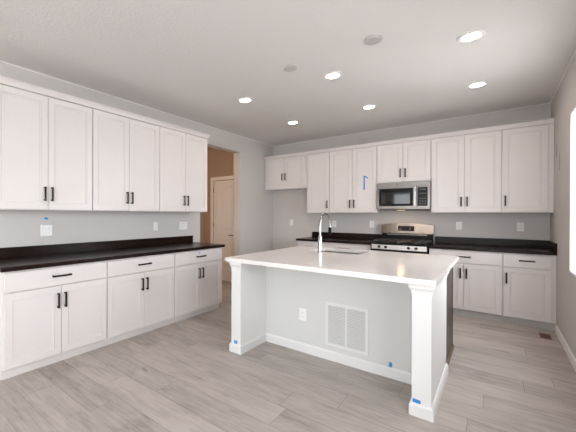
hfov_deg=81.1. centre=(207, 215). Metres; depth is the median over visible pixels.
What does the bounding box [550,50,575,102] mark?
trim
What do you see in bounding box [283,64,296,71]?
cover plate
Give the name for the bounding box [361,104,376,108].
recessed light
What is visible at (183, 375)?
floor
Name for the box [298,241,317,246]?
base cabinet
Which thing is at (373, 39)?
cover plate
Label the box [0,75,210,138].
crown molding
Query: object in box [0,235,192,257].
backsplash
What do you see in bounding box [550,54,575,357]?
wall
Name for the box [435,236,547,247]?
backsplash
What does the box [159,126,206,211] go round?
upper cabinet
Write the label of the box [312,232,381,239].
backsplash
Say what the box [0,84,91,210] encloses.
upper cabinet
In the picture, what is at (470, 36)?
recessed light
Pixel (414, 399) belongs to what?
tape
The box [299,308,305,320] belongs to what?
wall outlet
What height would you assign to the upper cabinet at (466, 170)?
1.083 m
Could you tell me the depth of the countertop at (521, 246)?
4.37 m
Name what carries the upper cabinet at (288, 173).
attached to the wall at (288, 205)
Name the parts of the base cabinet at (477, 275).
door, drawer, door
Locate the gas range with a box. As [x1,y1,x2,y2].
[371,223,433,253]
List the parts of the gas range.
control panel, control frame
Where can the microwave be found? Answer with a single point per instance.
(416, 195)
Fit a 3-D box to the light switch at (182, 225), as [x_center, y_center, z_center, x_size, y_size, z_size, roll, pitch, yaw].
[-0.356,0.146,4.912,0.010,0.116,0.162,0,0,42]
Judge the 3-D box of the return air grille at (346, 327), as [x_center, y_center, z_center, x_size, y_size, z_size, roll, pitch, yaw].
[1.237,0.995,2.898,0.369,0.394,0.008,0,0,42]
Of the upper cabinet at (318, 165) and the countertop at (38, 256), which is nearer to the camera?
the countertop at (38, 256)
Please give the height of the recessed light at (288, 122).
0.012 m
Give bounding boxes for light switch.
[41,225,51,235]
[179,222,186,229]
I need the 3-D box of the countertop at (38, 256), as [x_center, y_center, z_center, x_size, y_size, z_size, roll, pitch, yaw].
[-0.917,0.372,3.795,0.654,0.136,2.803,0,0,42]
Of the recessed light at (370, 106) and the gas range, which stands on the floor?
the gas range
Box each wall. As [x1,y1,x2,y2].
[0,62,272,255]
[200,212,204,242]
[205,147,233,242]
[273,103,550,249]
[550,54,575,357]
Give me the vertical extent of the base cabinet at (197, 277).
0.876 m
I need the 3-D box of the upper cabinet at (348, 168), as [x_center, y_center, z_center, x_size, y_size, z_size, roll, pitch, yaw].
[2.558,-0.593,5.609,0.769,1.083,0.379,0,0,42]
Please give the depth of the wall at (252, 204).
4.42 m
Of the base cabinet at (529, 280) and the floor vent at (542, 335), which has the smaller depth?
the floor vent at (542, 335)
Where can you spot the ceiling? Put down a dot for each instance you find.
(194, 60)
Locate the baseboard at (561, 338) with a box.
[555,325,575,371]
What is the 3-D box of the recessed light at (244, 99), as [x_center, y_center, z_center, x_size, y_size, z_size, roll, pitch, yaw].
[0.483,-1.468,4.134,0.192,0.012,0.192,0,0,42]
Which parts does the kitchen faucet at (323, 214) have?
spout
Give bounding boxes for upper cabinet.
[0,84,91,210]
[92,109,158,211]
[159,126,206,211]
[265,155,306,190]
[307,152,329,212]
[330,146,382,212]
[378,139,430,183]
[431,130,501,212]
[501,123,553,212]
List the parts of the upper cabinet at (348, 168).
door, door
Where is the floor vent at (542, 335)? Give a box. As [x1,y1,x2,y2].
[539,333,551,339]
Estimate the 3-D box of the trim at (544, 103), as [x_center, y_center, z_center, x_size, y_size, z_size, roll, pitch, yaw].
[2.915,-1.467,5.540,4.060,0.009,0.009,0,0,42]
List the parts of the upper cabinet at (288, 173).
door, door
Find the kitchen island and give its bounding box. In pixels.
[229,251,454,422]
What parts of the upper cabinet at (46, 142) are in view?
door, handle, handle, door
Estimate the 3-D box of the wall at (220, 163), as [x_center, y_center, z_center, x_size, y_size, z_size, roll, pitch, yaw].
[0.298,-0.086,6.711,1.100,2.793,0.130,0,0,42]
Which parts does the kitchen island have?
baseboard, post, baseboard, baseboard, post, panel, shoe moulding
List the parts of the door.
casing, panel, panel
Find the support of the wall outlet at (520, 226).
attached to the wall at (288, 205)
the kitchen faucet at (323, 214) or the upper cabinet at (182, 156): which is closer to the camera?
the kitchen faucet at (323, 214)
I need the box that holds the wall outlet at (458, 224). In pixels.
[456,222,461,229]
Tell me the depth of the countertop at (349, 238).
5.68 m
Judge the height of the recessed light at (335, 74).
0.012 m
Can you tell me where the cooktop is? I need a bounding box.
[371,240,433,245]
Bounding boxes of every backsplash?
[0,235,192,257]
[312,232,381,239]
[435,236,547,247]
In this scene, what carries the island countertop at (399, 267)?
on the kitchen island
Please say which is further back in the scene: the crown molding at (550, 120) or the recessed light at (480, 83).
the crown molding at (550, 120)
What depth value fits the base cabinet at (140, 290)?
3.54 m
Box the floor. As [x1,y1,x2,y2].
[0,280,575,431]
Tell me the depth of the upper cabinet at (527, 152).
4.08 m
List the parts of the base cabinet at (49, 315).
door, drawer, handle, handle, handle, door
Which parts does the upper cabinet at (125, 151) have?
door, door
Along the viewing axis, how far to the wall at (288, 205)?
5.24 m
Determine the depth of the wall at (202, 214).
6.87 m
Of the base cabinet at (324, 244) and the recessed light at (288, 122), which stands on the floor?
the base cabinet at (324, 244)
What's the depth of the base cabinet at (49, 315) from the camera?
2.84 m
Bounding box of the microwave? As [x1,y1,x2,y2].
[377,181,430,210]
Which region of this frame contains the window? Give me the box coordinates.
[569,106,575,276]
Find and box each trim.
[0,60,271,145]
[273,103,549,146]
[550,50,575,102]
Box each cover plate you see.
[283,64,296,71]
[364,34,381,44]
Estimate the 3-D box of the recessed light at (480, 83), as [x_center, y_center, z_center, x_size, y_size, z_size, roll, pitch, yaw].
[3.008,-1.460,3.625,0.192,0.012,0.192,0,0,42]
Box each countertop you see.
[0,235,224,272]
[225,246,458,286]
[296,232,381,244]
[429,236,556,255]
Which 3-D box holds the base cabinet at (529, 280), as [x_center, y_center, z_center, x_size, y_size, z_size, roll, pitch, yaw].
[4.037,0.891,4.107,0.457,0.876,0.664,0,0,42]
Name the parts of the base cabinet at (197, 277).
door, drawer, door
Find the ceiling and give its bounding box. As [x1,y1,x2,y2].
[0,0,575,145]
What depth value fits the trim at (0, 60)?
3.98 m
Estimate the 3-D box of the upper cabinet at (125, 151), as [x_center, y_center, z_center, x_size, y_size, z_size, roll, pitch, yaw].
[-1.022,-0.598,3.878,0.379,1.083,0.913,0,0,42]
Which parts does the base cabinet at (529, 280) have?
drawer, door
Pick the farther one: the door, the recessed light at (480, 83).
the door
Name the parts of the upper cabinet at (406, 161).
door, door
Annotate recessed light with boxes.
[238,97,252,102]
[287,121,298,123]
[323,71,342,79]
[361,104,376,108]
[456,29,485,42]
[466,81,487,87]
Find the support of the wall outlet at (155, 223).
attached to the wall at (252, 204)
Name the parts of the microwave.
pane, door, handle, control panel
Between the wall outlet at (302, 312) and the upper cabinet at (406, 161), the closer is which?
the wall outlet at (302, 312)
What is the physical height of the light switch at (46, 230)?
0.116 m
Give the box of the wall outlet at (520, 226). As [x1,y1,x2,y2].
[517,223,523,230]
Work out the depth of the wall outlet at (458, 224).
4.82 m
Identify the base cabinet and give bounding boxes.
[0,261,106,379]
[104,253,173,345]
[171,247,221,323]
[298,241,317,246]
[322,242,370,249]
[429,248,502,321]
[502,253,556,330]
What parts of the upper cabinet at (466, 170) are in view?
door, door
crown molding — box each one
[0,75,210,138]
[264,118,554,159]
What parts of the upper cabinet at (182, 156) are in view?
door, door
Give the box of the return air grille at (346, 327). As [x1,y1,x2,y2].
[325,302,367,355]
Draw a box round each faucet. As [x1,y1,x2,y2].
[318,213,331,252]
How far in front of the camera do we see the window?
3.04 m
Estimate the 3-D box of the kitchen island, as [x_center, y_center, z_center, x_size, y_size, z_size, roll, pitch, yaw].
[1.391,0.886,3.260,1.658,0.876,1.680,0,0,42]
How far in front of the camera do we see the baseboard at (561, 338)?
3.15 m
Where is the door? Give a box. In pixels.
[210,175,233,281]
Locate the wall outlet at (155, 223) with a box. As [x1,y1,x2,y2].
[154,222,157,230]
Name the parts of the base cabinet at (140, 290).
door, drawer, door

